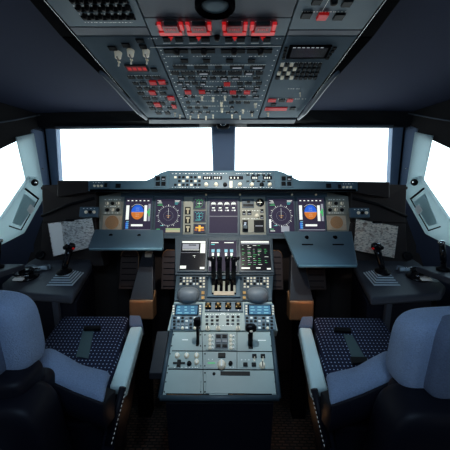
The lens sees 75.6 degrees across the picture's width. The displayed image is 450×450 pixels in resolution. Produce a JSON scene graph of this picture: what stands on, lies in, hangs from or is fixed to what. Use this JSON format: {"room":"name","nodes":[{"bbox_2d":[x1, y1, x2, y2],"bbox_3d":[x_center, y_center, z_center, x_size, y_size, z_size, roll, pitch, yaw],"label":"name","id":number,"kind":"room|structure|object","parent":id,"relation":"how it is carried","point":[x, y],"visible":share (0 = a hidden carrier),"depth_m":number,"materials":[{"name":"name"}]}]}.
{"room":"control cabin","nodes":[
{"label":"control cabin","id":0,"kind":"room"},
{"bbox_2d":[0,102,42,289],"bbox_3d":[-1.813,0.147,0.970,0.533,1.972,3.838,2,6,26],"label":"wall","id":1,"kind":"structure","parent":0,"point":[18,250],"depth_m":1.84,"materials":[{"name":"black plastic"}]},
{"bbox_2d":[0,264,24,277],"bbox_3d":[-1.163,0.242,1.363,0.170,0.030,0.400,0,5,1],"label":"ledge","id":2,"kind":"object","parent":1,"relation":"attached to","point":[8,269],"visible":1,"depth_m":1.48,"materials":[{"name":"grey plastic"}]},
{"bbox_2d":[0,238,4,268],"bbox_3d":[-1.145,0.141,1.455,0.064,0.150,0.060,0,5,1],"label":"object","id":3,"kind":"structure","parent":2,"relation":"attached to","point":[1,240],"depth_m":1.45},
{"bbox_2d":[0,114,39,122],"bbox_3d":[-1.231,-0.572,1.613,0.009,0.176,0.386,3,6,33],"label":"blind rail","id":4,"kind":"object","parent":1,"relation":"attached to","point":[39,114],"visible":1,"depth_m":1.68,"materials":[{"name":"grey metal"}]},
{"bbox_2d":[0,133,42,244],"bbox_3d":[-1.354,-0.210,1.683,0.174,0.685,0.583,3,6,33],"label":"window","id":5,"kind":"structure","parent":1,"relation":"in","point":[18,214],"depth_m":1.81,"materials":[{"name":"white plastic"}]},
{"bbox_2d":[30,127,62,184],"bbox_3d":[-1.186,-0.413,1.914,0.191,0.455,0.241,-3,6,-28],"label":"trim","id":6,"kind":"structure","parent":1,"relation":"attached to","point":[48,141],"depth_m":1.89,"materials":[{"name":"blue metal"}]},
{"bbox_2d":[55,125,198,128],"bbox_3d":[-0.613,-0.634,1.870,0.894,0.060,0.016,-1,5,-9],"label":"trim","id":7,"kind":"structure","parent":1,"relation":"attached to","point":[119,126],"depth_m":1.86,"materials":[{"name":"black plastic"}]},
{"bbox_2d":[124,370,315,449],"bbox_3d":[-0.030,1.145,0.854,5.400,0.030,3.700,0,5,1],"label":"floor","id":8,"kind":"structure","parent":0,"point":[143,433],"depth_m":1.54,"materials":[{"name":"carpet"}]},
{"bbox_2d":[2,250,95,340],"bbox_3d":[-0.956,0.602,1.624,0.444,0.878,0.398,0,5,1],"label":"console","id":9,"kind":"object","parent":8,"relation":"on","point":[53,303],"visible":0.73,"depth_m":1.48,"materials":[{"name":"black plastic"}]},
{"bbox_2d":[12,267,39,281],"bbox_3d":[-1.079,0.264,1.560,0.132,0.067,0.135,0,5,1],"label":"steering tiller","id":10,"kind":"object","parent":9,"relation":"on","point":[27,274],"visible":0.9,"depth_m":1.53,"materials":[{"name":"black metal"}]},
{"bbox_2d":[25,264,50,270],"bbox_3d":[-1.070,0.241,1.646,0.172,0.028,0.063,0,5,1],"label":"cord","id":11,"kind":"object","parent":9,"relation":"on","point":[42,267],"visible":0.8,"depth_m":1.64,"materials":[{"name":"grey plastic"}]},
{"bbox_2d":[46,242,83,285],"bbox_3d":[-0.850,0.199,1.543,0.135,0.215,0.126,0,5,1],"label":"sidestick","id":12,"kind":"object","parent":9,"relation":"on","point":[65,276],"visible":1,"depth_m":1.52,"materials":[{"name":"black plastic"}]},
{"bbox_2d":[48,218,93,256],"bbox_3d":[-0.925,0.072,1.734,0.285,0.226,0.050,0,5,-1],"label":"chart","id":13,"kind":"object","parent":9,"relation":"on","point":[80,232],"visible":0.87,"depth_m":1.74,"materials":[{"name":"grey paper"}]},
{"bbox_2d":[41,185,107,265],"bbox_3d":[-0.938,-0.008,1.810,0.403,0.500,0.178,0,5,1],"label":"cowl","id":14,"kind":"object","parent":9,"relation":"on","point":[55,208],"visible":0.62,"depth_m":1.79,"materials":[{"name":"black plastic"}]},
{"bbox_2d":[48,218,94,256],"bbox_3d":[-0.927,0.073,1.745,0.291,0.232,0.056,0,5,-1],"label":"holder","id":15,"kind":"object","parent":14,"relation":"attached to","point":[86,218],"visible":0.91,"depth_m":1.74,"materials":[{"name":"black plastic"}]},
{"bbox_2d":[79,207,99,217],"bbox_3d":[-0.810,-0.076,1.730,0.113,0.065,0.040,0,5,1],"label":"panel","id":16,"kind":"object","parent":14,"relation":"attached to","point":[85,212],"visible":1,"depth_m":1.72,"materials":[{"name":"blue plastic"}]},
{"bbox_2d":[0,290,143,449],"bbox_3d":[-0.655,0.642,1.137,0.571,0.922,0.715,0,5,1],"label":"seat","id":17,"kind":"object","parent":8,"relation":"on","point":[73,389],"visible":1,"depth_m":0.95,"materials":[{"name":"blue fabric"}]},
{"bbox_2d":[45,316,128,387],"bbox_3d":[-0.628,0.567,1.292,0.386,0.194,0.385,0,5,1],"label":"cushion","id":18,"kind":"object","parent":17,"relation":"on","point":[98,342],"depth_m":1.30,"materials":[{"name":"blue fabric"}]},
{"bbox_2d":[119,251,139,384],"bbox_3d":[-0.561,0.585,1.775,0.112,0.887,0.160,0,5,1],"label":"rudder pedal","id":19,"kind":"object","parent":8,"relation":"on","point":[129,263],"visible":0.51,"depth_m":1.70,"materials":[{"name":"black metal"}]},
{"bbox_2d":[129,251,156,416],"bbox_3d":[-0.432,0.608,1.622,0.128,0.905,0.223,0,5,1],"label":"column","id":20,"kind":"structure","parent":8,"relation":"on","point":[142,303],"depth_m":1.57,"materials":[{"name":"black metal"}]},
{"bbox_2d":[116,238,183,349],"bbox_3d":[-0.493,0.518,1.995,0.480,0.980,0.030,0,5,1],"label":"bulkhead","id":21,"kind":"object","parent":8,"relation":"on","point":[160,322],"visible":0.07,"depth_m":1.98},
{"bbox_2d":[161,250,179,313],"bbox_3d":[-0.316,0.586,1.771,0.112,0.887,0.160,0,5,1],"label":"rudder pedal","id":22,"kind":"object","parent":8,"relation":"on","point":[168,277],"visible":0.61,"depth_m":1.70,"materials":[{"name":"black metal"}]},
{"bbox_2d":[149,276,280,449],"bbox_3d":[-0.035,0.690,1.435,0.606,0.776,0.534,0,5,1],"label":"pedestal","id":23,"kind":"object","parent":8,"relation":"on","point":[207,408],"visible":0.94,"depth_m":1.23,"materials":[{"name":"black plastic"}]},
{"bbox_2d":[169,352,201,367],"bbox_3d":[-0.177,0.599,1.291,0.140,0.052,0.056,0,5,1],"label":"panel","id":24,"kind":"object","parent":23,"relation":"attached to","point":[177,360],"visible":1,"depth_m":1.29,"materials":[{"name":"white plastic"}]},
{"bbox_2d":[173,359,184,366],"bbox_3d":[-0.203,0.609,1.278,0.053,0.026,0.030,0,5,1],"label":"switch","id":25,"kind":"object","parent":24,"relation":"attached to","point":[176,362],"depth_m":1.28,"materials":[{"name":"black plastic"}]},
{"bbox_2d":[170,303,202,329],"bbox_3d":[-0.192,0.456,1.446,0.155,0.094,0.118,0,5,1],"label":"panel","id":26,"kind":"object","parent":23,"relation":"attached to","point":[183,314],"visible":0.92,"depth_m":1.45,"materials":[{"name":"white plastic"}]},
{"bbox_2d":[176,276,206,302],"bbox_3d":[-0.178,0.349,1.554,0.151,0.118,0.156,0,5,1],"label":"cursor control unit","id":27,"kind":"object","parent":23,"relation":"on","point":[191,289],"visible":0.97,"depth_m":1.53,"materials":[{"name":"white plastic"}]},
{"bbox_2d":[194,317,200,345],"bbox_3d":[-0.126,0.488,1.348,0.032,0.142,0.081,0,5,1],"label":"lever","id":28,"kind":"object","parent":23,"relation":"attached to","point":[197,320],"visible":1,"depth_m":1.32,"materials":[{"name":"black plastic"}]},
{"bbox_2d":[166,393,271,394],"bbox_3d":[-0.025,0.698,1.184,0.432,0.015,0.017,0,5,1],"label":"trim strip","id":29,"kind":"object","parent":23,"relation":"attached to","point":[166,393],"depth_m":1.19,"materials":[{"name":"grey metal"}]},
{"bbox_2d":[205,353,235,369],"bbox_3d":[-0.020,0.603,1.283,0.134,0.049,0.070,0,5,1],"label":"trim panel","id":30,"kind":"object","parent":23,"relation":"attached to","point":[221,361],"visible":1,"depth_m":1.29,"materials":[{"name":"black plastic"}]},
{"bbox_2d":[206,333,235,350],"bbox_3d":[-0.019,0.544,1.353,0.140,0.053,0.071,0,5,1],"label":"panel","id":31,"kind":"object","parent":23,"relation":"attached to","point":[214,341],"visible":1,"depth_m":1.35,"materials":[{"name":"white plastic"}]},
{"bbox_2d":[203,313,242,330],"bbox_3d":[-0.010,0.476,1.423,0.192,0.062,0.085,0,5,1],"label":"switch panel","id":32,"kind":"object","parent":23,"relation":"attached to","point":[212,321],"visible":1,"depth_m":1.42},
{"bbox_2d":[174,276,272,301],"bbox_3d":[-0.003,0.361,1.591,0.547,0.148,0.165,0,5,1],"label":"panel","id":33,"kind":"object","parent":23,"relation":"attached to","point":[177,277],"depth_m":1.52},
{"bbox_2d":[207,256,240,297],"bbox_3d":[-0.005,0.270,1.563,0.177,0.220,0.111,0,5,1],"label":"lever","id":34,"kind":"object","parent":23,"relation":"attached to","point":[219,286],"visible":1,"depth_m":1.53,"materials":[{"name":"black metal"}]},
{"bbox_2d":[205,302,242,311],"bbox_3d":[-0.005,0.415,1.482,0.194,0.049,0.046,0,5,1],"label":"panel","id":35,"kind":"object","parent":23,"relation":"attached to","point":[209,306],"visible":1,"depth_m":1.47,"materials":[{"name":"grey metal"}]},
{"bbox_2d":[182,339,273,368],"bbox_3d":[0.005,0.582,1.309,0.416,0.079,0.114,0,5,1],"label":"panel","id":36,"kind":"object","parent":23,"relation":"attached to","point":[247,360],"visible":1,"depth_m":1.29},
{"bbox_2d":[245,323,256,348],"bbox_3d":[0.118,0.505,1.340,0.052,0.122,0.080,0,5,1],"label":"lever","id":37,"kind":"object","parent":23,"relation":"attached to","point":[251,328],"visible":1,"depth_m":1.31,"materials":[{"name":"black plastic"}]},
{"bbox_2d":[242,276,271,302],"bbox_3d":[0.169,0.348,1.550,0.155,0.118,0.156,0,5,1],"label":"cursor control unit","id":38,"kind":"object","parent":23,"relation":"on","point":[255,289],"visible":1,"depth_m":1.53,"materials":[{"name":"white plastic"}]},
{"bbox_2d":[244,303,275,329],"bbox_3d":[0.173,0.455,1.442,0.152,0.094,0.117,0,5,1],"label":"panel","id":39,"kind":"object","parent":23,"relation":"attached to","point":[262,315],"visible":0.9,"depth_m":1.44,"materials":[{"name":"white plastic"}]},
{"bbox_2d":[175,237,273,275],"bbox_3d":[-0.008,0.531,1.802,0.587,0.929,0.302,0,5,1],"label":"console","id":40,"kind":"object","parent":8,"relation":"on","point":[177,239],"visible":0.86,"depth_m":1.73},
{"bbox_2d":[177,239,207,272],"bbox_3d":[-0.185,0.175,1.684,0.170,0.178,0.125,0,5,1],"label":"display unit","id":41,"kind":"object","parent":40,"relation":"attached to","point":[193,253],"visible":1,"depth_m":1.67,"materials":[{"name":"black glass"}]},
{"bbox_2d":[207,240,237,272],"bbox_3d":[-0.013,0.178,1.680,0.172,0.172,0.121,0,5,1],"label":"display unit","id":42,"kind":"object","parent":40,"relation":"attached to","point":[218,248],"visible":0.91,"depth_m":1.69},
{"bbox_2d":[238,239,273,272],"bbox_3d":[0.176,0.176,1.679,0.198,0.180,0.126,0,5,1],"label":"display unit","id":43,"kind":"object","parent":40,"relation":"attached to","point":[255,255],"visible":1,"depth_m":1.67,"materials":[{"name":"black glass"}]},
{"bbox_2d":[264,250,282,313],"bbox_3d":[0.284,0.586,1.763,0.112,0.887,0.160,0,5,1],"label":"rudder pedal","id":44,"kind":"object","parent":8,"relation":"on","point":[277,255],"visible":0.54,"depth_m":1.69,"materials":[{"name":"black metal"}]},
{"bbox_2d":[260,239,329,370],"bbox_3d":[0.467,0.519,1.981,0.480,0.980,0.030,0,5,1],"label":"bulkhead","id":45,"kind":"object","parent":8,"relation":"on","point":[283,339],"visible":0.07,"depth_m":1.97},
{"bbox_2d":[287,253,313,418],"bbox_3d":[0.395,0.610,1.610,0.128,0.905,0.223,0,5,1],"label":"column","id":46,"kind":"structure","parent":8,"relation":"on","point":[300,303],"depth_m":1.56,"materials":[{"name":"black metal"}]},
{"bbox_2d":[306,268,325,335],"bbox_3d":[0.529,0.587,1.759,0.112,0.887,0.160,0,5,1],"label":"rudder pedal","id":47,"kind":"object","parent":8,"relation":"on","point":[316,276],"visible":0.28,"depth_m":1.68,"materials":[{"name":"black metal"}]},
{"bbox_2d":[298,306,449,449],"bbox_3d":[0.604,0.667,1.121,0.571,0.875,0.716,0,5,1],"label":"seat","id":48,"kind":"object","parent":8,"relation":"on","point":[370,387],"visible":1,"depth_m":0.92,"materials":[{"name":"blue fabric"}]},
{"bbox_2d":[313,318,390,388],"bbox_3d":[0.582,0.569,1.275,0.386,0.194,0.385,0,5,1],"label":"cushion","id":49,"kind":"object","parent":48,"relation":"on","point":[341,343],"depth_m":1.29,"materials":[{"name":"blue fabric"}]},
{"bbox_2d":[350,251,445,332],"bbox_3d":[0.919,0.604,1.597,0.444,0.878,0.398,0,5,1],"label":"console","id":50,"kind":"object","parent":8,"relation":"on","point":[386,303],"visible":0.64,"depth_m":1.45,"materials":[{"name":"black plastic"}]},
{"bbox_2d":[354,219,397,257],"bbox_3d":[0.889,0.078,1.708,0.268,0.225,0.046,0,5,3],"label":"chart","id":51,"kind":"object","parent":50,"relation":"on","point":[367,233],"visible":0.86,"depth_m":1.71,"materials":[{"name":"beige paper"}]},
{"bbox_2d":[346,184,407,261],"bbox_3d":[0.908,-0.005,1.784,0.403,0.500,0.178,0,5,1],"label":"cowl","id":52,"kind":"object","parent":50,"relation":"on","point":[391,210],"visible":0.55,"depth_m":1.76,"materials":[{"name":"black plastic"}]},
{"bbox_2d":[348,208,369,217],"bbox_3d":[0.790,-0.070,1.706,0.116,0.061,0.039,0,5,1],"label":"panel","id":53,"kind":"object","parent":52,"relation":"attached to","point":[353,212],"visible":1,"depth_m":1.70,"materials":[{"name":"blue plastic"}]},
{"bbox_2d":[353,219,393,257],"bbox_3d":[0.891,0.079,1.718,0.274,0.230,0.053,0,5,3],"label":"holder","id":54,"kind":"object","parent":52,"relation":"attached to","point":[355,219],"visible":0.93,"depth_m":1.71,"materials":[{"name":"black plastic"}]},
{"bbox_2d":[363,242,399,285],"bbox_3d":[0.827,0.198,1.530,0.135,0.214,0.126,0,5,1],"label":"sidestick","id":55,"kind":"object","parent":50,"relation":"on","point":[380,276],"visible":1,"depth_m":1.51,"materials":[{"name":"black plastic"}]},
{"bbox_2d":[396,265,416,271],"bbox_3d":[1.035,0.244,1.616,0.172,0.028,0.063,0,5,1],"label":"cord","id":56,"kind":"object","parent":50,"relation":"on","point":[401,268],"visible":0.66,"depth_m":1.60,"materials":[{"name":"plastic"}]},
{"bbox_2d":[402,251,412,260],"bbox_3d":[1.070,0.182,1.700,0.053,0.056,0.029,0,5,1],"label":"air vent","id":57,"kind":"object","parent":50,"relation":"attached to","point":[407,256],"depth_m":1.69,"materials":[{"name":"black plastic"}]},
{"bbox_2d":[405,267,431,282],"bbox_3d":[1.041,0.262,1.543,0.132,0.067,0.135,0,5,1],"label":"steering tiller","id":58,"kind":"object","parent":50,"relation":"on","point":[413,274],"visible":0.57,"depth_m":1.52,"materials":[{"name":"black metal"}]},
{"bbox_2d":[0,0,449,112],"bbox_3d":[-0.036,-0.582,0.311,5.400,0.154,2.920,0,5,1],"label":"ceiling","id":59,"kind":"structure","parent":0,"point":[405,65],"depth_m":1.26,"materials":[{"name":"grey plastic"}]},
{"bbox_2d":[77,33,184,118],"bbox_3d":[-0.360,-0.614,1.298,0.263,0.117,0.651,0,5,1],"label":"switch panel","id":60,"kind":"object","parent":59,"relation":"attached to","point":[138,68],"visible":1,"depth_m":1.16,"materials":[{"name":"silver metal"}]},
{"bbox_2d":[30,0,399,123],"bbox_3d":[-0.024,-0.623,1.149,1.044,0.175,1.126,0,5,1],"label":"panel frame","id":61,"kind":"object","parent":59,"relation":"attached to","point":[386,7],"depth_m":0.98,"materials":[{"name":"silver metal"}]},
{"bbox_2d":[47,0,146,25],"bbox_3d":[-0.359,-0.598,0.761,0.262,0.042,0.298,0,5,1],"label":"breaker panel","id":62,"kind":"object","parent":61,"relation":"attached to","point":[73,12],"visible":1,"depth_m":0.83,"materials":[{"name":"black plastic"}]},
{"bbox_2d":[150,45,281,119],"bbox_3d":[-0.028,-0.611,1.329,0.465,0.112,0.615,0,5,1],"label":"switch panel","id":63,"kind":"object","parent":61,"relation":"attached to","point":[208,81],"visible":1,"depth_m":1.20,"materials":[{"name":"black plastic"}]},
{"bbox_2d":[148,35,284,44],"bbox_3d":[-0.029,-0.631,0.989,0.462,0.027,0.061,0,5,1],"label":"panel","id":64,"kind":"object","parent":61,"relation":"attached to","point":[216,39],"visible":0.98,"depth_m":0.99,"materials":[{"name":"black plastic"}]},
{"bbox_2d":[137,0,296,19],"bbox_3d":[-0.023,-0.593,0.736,0.434,0.040,0.250,0,5,1],"label":"access cover","id":65,"kind":"object","parent":61,"relation":"attached to","point":[208,9],"visible":1,"depth_m":0.80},
{"bbox_2d":[195,0,234,19],"bbox_3d":[-0.027,-0.593,0.784,0.110,0.031,0.111,0,5,1],"label":"light","id":66,"kind":"object","parent":65,"relation":"attached to","point":[208,9],"depth_m":0.79,"materials":[{"name":"black plastic"}]},
{"bbox_2d":[144,17,290,35],"bbox_3d":[-0.022,-0.620,0.913,0.445,0.036,0.116,0,5,1],"label":"panel","id":67,"kind":"object","parent":61,"relation":"attached to","point":[158,26],"visible":1,"depth_m":0.89,"materials":[{"name":"red plastic"}]},
{"bbox_2d":[259,34,357,117],"bbox_3d":[0.317,-0.614,1.296,0.238,0.113,0.654,0,5,-1],"label":"panel","id":68,"kind":"object","parent":61,"relation":"on","point":[304,62],"visible":0.99,"depth_m":1.16,"materials":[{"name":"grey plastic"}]},
{"bbox_2d":[289,0,383,28],"bbox_3d":[0.313,-0.599,0.772,0.246,0.048,0.318,0,5,1],"label":"control panel","id":69,"kind":"object","parent":61,"relation":"attached to","point":[307,14],"visible":1,"depth_m":0.83,"materials":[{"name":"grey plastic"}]},
{"bbox_2d":[27,217,438,317],"bbox_3d":[-0.010,0.384,2.152,3.594,1.261,0.620,0,5,1],"label":"wall","id":70,"kind":"structure","parent":0,"point":[105,276],"depth_m":2.15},
{"bbox_2d":[211,126,234,169],"bbox_3d":[-0.009,-0.467,2.173,0.166,0.551,0.401,0,5,1],"label":"trim","id":71,"kind":"structure","parent":70,"relation":"attached to","point":[223,140],"depth_m":2.07,"materials":[{"name":"blue plastic"}]},
{"bbox_2d":[41,170,407,197],"bbox_3d":[-0.012,-0.254,1.990,2.260,0.192,0.591,0,5,1],"label":"glareshield","id":72,"kind":"object","parent":70,"relation":"attached to","point":[64,188],"visible":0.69,"depth_m":1.71,"materials":[{"name":"grey plastic"}]},
{"bbox_2d":[90,181,109,188],"bbox_3d":[-0.745,-0.237,1.722,0.114,0.047,0.024,0,5,1],"label":"control panel","id":73,"kind":"object","parent":72,"relation":"attached to","point":[93,184],"visible":1,"depth_m":1.72,"materials":[{"name":"plastic"}]},
{"bbox_2d":[154,175,166,187],"bbox_3d":[-0.383,-0.259,1.725,0.078,0.075,0.028,0,5,1],"label":"block","id":74,"kind":"object","parent":72,"relation":"attached to","point":[160,181],"visible":1,"depth_m":1.72,"materials":[{"name":"grey plastic"}]},
{"bbox_2d":[169,172,274,188],"bbox_3d":[-0.019,-0.265,1.714,0.627,0.101,0.049,0,5,1],"label":"control unit","id":75,"kind":"object","parent":72,"relation":"attached to","point":[177,180],"visible":1,"depth_m":1.72,"materials":[{"name":"black plastic"}]},
{"bbox_2d":[99,192,350,238],"bbox_3d":[0.002,-0.065,1.830,1.601,0.286,0.144,0,5,1],"label":"panel","id":76,"kind":"object","parent":72,"relation":"attached to","point":[192,195],"depth_m":1.82,"materials":[{"name":"grey plastic"}]},
{"bbox_2d":[102,197,121,229],"bbox_3d":[-0.705,-0.071,1.809,0.128,0.204,0.068,0,5,1],"label":"panel","id":77,"kind":"object","parent":76,"relation":"attached to","point":[112,206],"visible":0.98,"depth_m":1.81,"materials":[{"name":"beige metal"}]},
{"bbox_2d":[102,197,121,214],"bbox_3d":[-0.709,-0.120,1.821,0.120,0.109,0.035,0,5,1],"label":"switch plate","id":78,"kind":"object","parent":77,"relation":"attached to","point":[111,205],"depth_m":1.82,"materials":[{"name":"grey plastic"}]},
{"bbox_2d":[104,215,119,228],"bbox_3d":[-0.700,-0.016,1.794,0.095,0.092,0.030,0,5,1],"label":"speaker grille","id":79,"kind":"object","parent":77,"relation":"attached to","point":[111,221],"depth_m":1.79,"materials":[{"name":"beige metal"}]},
{"bbox_2d":[88,229,163,250],"bbox_3d":[-0.544,0.079,1.639,0.444,0.094,0.248,0,5,1],"label":"folding table","id":80,"kind":"object","parent":76,"relation":"attached to","point":[102,239],"visible":1,"depth_m":1.59,"materials":[{"name":"plastic"}]},
{"bbox_2d":[122,197,153,229],"bbox_3d":[-0.540,-0.058,1.805,0.189,0.238,0.074,0,5,1],"label":"display unit","id":81,"kind":"object","parent":76,"relation":"on","point":[138,214],"visible":0.89,"depth_m":1.80,"materials":[{"name":"glass"}]},
{"bbox_2d":[153,197,183,234],"bbox_3d":[-0.352,-0.056,1.802,0.185,0.234,0.072,0,5,1],"label":"display unit","id":82,"kind":"object","parent":76,"relation":"on","point":[168,211],"visible":0.94,"depth_m":1.80,"materials":[{"name":"purple glass"}]},
{"bbox_2d":[193,198,205,208],"bbox_3d":[-0.159,-0.135,1.814,0.079,0.074,0.028,0,5,1],"label":"display unit","id":83,"kind":"object","parent":76,"relation":"attached to","point":[198,203],"visible":1,"depth_m":1.81,"materials":[{"name":"purple glass"}]},
{"bbox_2d":[193,211,205,221],"bbox_3d":[-0.157,-0.053,1.799,0.078,0.071,0.027,0,5,1],"label":"display unit","id":84,"kind":"object","parent":76,"relation":"attached to","point":[198,216],"visible":1,"depth_m":1.79,"materials":[{"name":"teal glass"}]},
{"bbox_2d":[193,224,205,233],"bbox_3d":[-0.156,0.023,1.785,0.077,0.061,0.024,0,5,1],"label":"display unit","id":85,"kind":"object","parent":76,"relation":"attached to","point":[197,228],"visible":1,"depth_m":1.78,"materials":[{"name":"glass"}]},
{"bbox_2d":[207,198,239,234],"bbox_3d":[-0.009,-0.054,1.797,0.200,0.231,0.072,0,5,1],"label":"display unit","id":86,"kind":"object","parent":76,"relation":"attached to","point":[223,218],"visible":1,"depth_m":1.79,"materials":[{"name":"purple glass"}]},
{"bbox_2d":[241,198,264,232],"bbox_3d":[0.173,-0.059,1.782,0.148,0.217,0.097,0,5,1],"label":"panel","id":87,"kind":"object","parent":76,"relation":"attached to","point":[252,209],"visible":1,"depth_m":1.79,"materials":[{"name":"black plastic"}]},
{"bbox_2d":[256,198,263,206],"bbox_3d":[0.218,-0.140,1.807,0.052,0.051,0.019,0,5,1],"label":"clock","id":88,"kind":"object","parent":87,"relation":"on","point":[259,201],"depth_m":1.80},
{"bbox_2d":[266,197,295,234],"bbox_3d":[0.347,-0.056,1.792,0.183,0.233,0.072,0,5,1],"label":"display unit","id":89,"kind":"object","parent":76,"relation":"on","point":[280,211],"visible":0.98,"depth_m":1.79,"materials":[{"name":"glass"}]},
{"bbox_2d":[295,197,326,230],"bbox_3d":[0.532,-0.057,1.790,0.186,0.236,0.073,0,5,1],"label":"display unit","id":90,"kind":"object","parent":76,"relation":"on","point":[310,211],"visible":0.87,"depth_m":1.79,"materials":[{"name":"glass"}]},
{"bbox_2d":[283,231,357,267],"bbox_3d":[0.539,0.123,1.592,0.396,0.155,0.317,0,5,1],"label":"folding table","id":91,"kind":"object","parent":76,"relation":"attached to","point":[309,249],"visible":1,"depth_m":1.55,"materials":[{"name":"plastic"}]},
{"bbox_2d":[326,197,346,229],"bbox_3d":[0.688,-0.071,1.789,0.130,0.202,0.066,0,5,1],"label":"panel","id":92,"kind":"object","parent":76,"relation":"attached to","point":[334,205],"visible":1,"depth_m":1.79,"materials":[{"name":"beige metal"}]},
{"bbox_2d":[326,197,346,214],"bbox_3d":[0.691,-0.119,1.801,0.123,0.108,0.034,0,5,1],"label":"switch plate","id":93,"kind":"object","parent":92,"relation":"attached to","point":[334,205],"depth_m":1.80,"materials":[{"name":"grey plastic"}]},
{"bbox_2d":[329,216,343,228],"bbox_3d":[0.683,-0.016,1.775,0.086,0.083,0.027,0,5,1],"label":"speaker grille","id":94,"kind":"object","parent":92,"relation":"attached to","point":[335,222],"depth_m":1.77,"materials":[{"name":"beige metal"}]},
{"bbox_2d":[280,175,292,187],"bbox_3d":[0.363,-0.258,1.714,0.076,0.075,0.028,0,5,1],"label":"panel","id":95,"kind":"object","parent":72,"relation":"attached to","point":[286,181],"visible":1,"depth_m":1.71,"materials":[{"name":"grey plastic"}]},
{"bbox_2d":[336,182,356,189],"bbox_3d":[0.715,-0.226,1.699,0.116,0.047,0.024,0,5,1],"label":"control panel","id":96,"kind":"object","parent":72,"relation":"on","point":[340,185],"visible":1,"depth_m":1.70,"materials":[{"name":"plastic"}]},
{"bbox_2d":[405,100,449,306],"bbox_3d":[1.758,0.152,0.918,0.533,1.972,3.838,-2,5,-24],"label":"wall","id":97,"kind":"structure","parent":0,"point":[427,247],"depth_m":1.78,"materials":[{"name":"black plastic"}]},
{"bbox_2d":[36,110,412,128],"bbox_3d":[-0.013,-0.720,1.890,2.400,0.216,0.301,0,5,1],"label":"trim","id":98,"kind":"structure","parent":97,"relation":"attached to","point":[398,119],"depth_m":1.79,"materials":[{"name":"black plastic"}]},
{"bbox_2d":[216,124,229,128],"bbox_3d":[-0.013,-0.671,1.916,0.090,0.070,0.066,0,5,1],"label":"standby compass","id":99,"kind":"object","parent":98,"relation":"attached to","point":[219,126],"visible":0.5,"depth_m":1.90,"materials":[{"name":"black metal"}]},
{"bbox_2d":[247,125,392,126],"bbox_3d":[0.587,-0.633,1.852,0.894,0.060,0.016,1,5,11],"label":"trim","id":100,"kind":"structure","parent":97,"relation":"attached to","point":[247,125],"depth_m":1.84,"materials":[{"name":"black plastic"}]},
{"bbox_2d":[386,126,417,184],"bbox_3d":[1.160,-0.410,1.880,0.191,0.455,0.241,3,6,29],"label":"trim","id":101,"kind":"structure","parent":97,"relation":"attached to","point":[400,140],"depth_m":1.86,"materials":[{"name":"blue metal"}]},
{"bbox_2d":[406,132,449,245],"bbox_3d":[1.321,-0.207,1.644,0.174,0.685,0.583,-3,6,-31],"label":"window frame","id":102,"kind":"structure","parent":97,"relation":"in","point":[429,212],"depth_m":1.77,"materials":[{"name":"white plastic"}]},
{"bbox_2d":[408,113,449,121],"bbox_3d":[1.196,-0.569,1.579,0.009,0.176,0.386,-3,6,-31],"label":"blind rail","id":103,"kind":"object","parent":97,"relation":"attached to","point":[408,113],"visible":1,"depth_m":1.64,"materials":[{"name":"grey metal"}]},
{"bbox_2d":[416,266,449,283],"bbox_3d":[1.089,0.249,1.331,0.170,0.030,0.400,0,5,1],"label":"ledge","id":104,"kind":"object","parent":97,"relation":"attached to","point":[430,271],"visible":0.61,"depth_m":1.41,"materials":[{"name":"grey plastic"}]},
{"bbox_2d":[436,240,449,271],"bbox_3d":[1.074,0.149,1.423,0.064,0.150,0.060,0,5,1],"label":"window crank","id":105,"kind":"structure","parent":104,"relation":"attached to","point":[443,267],"depth_m":1.41,"materials":[{"name":"black plastic"}]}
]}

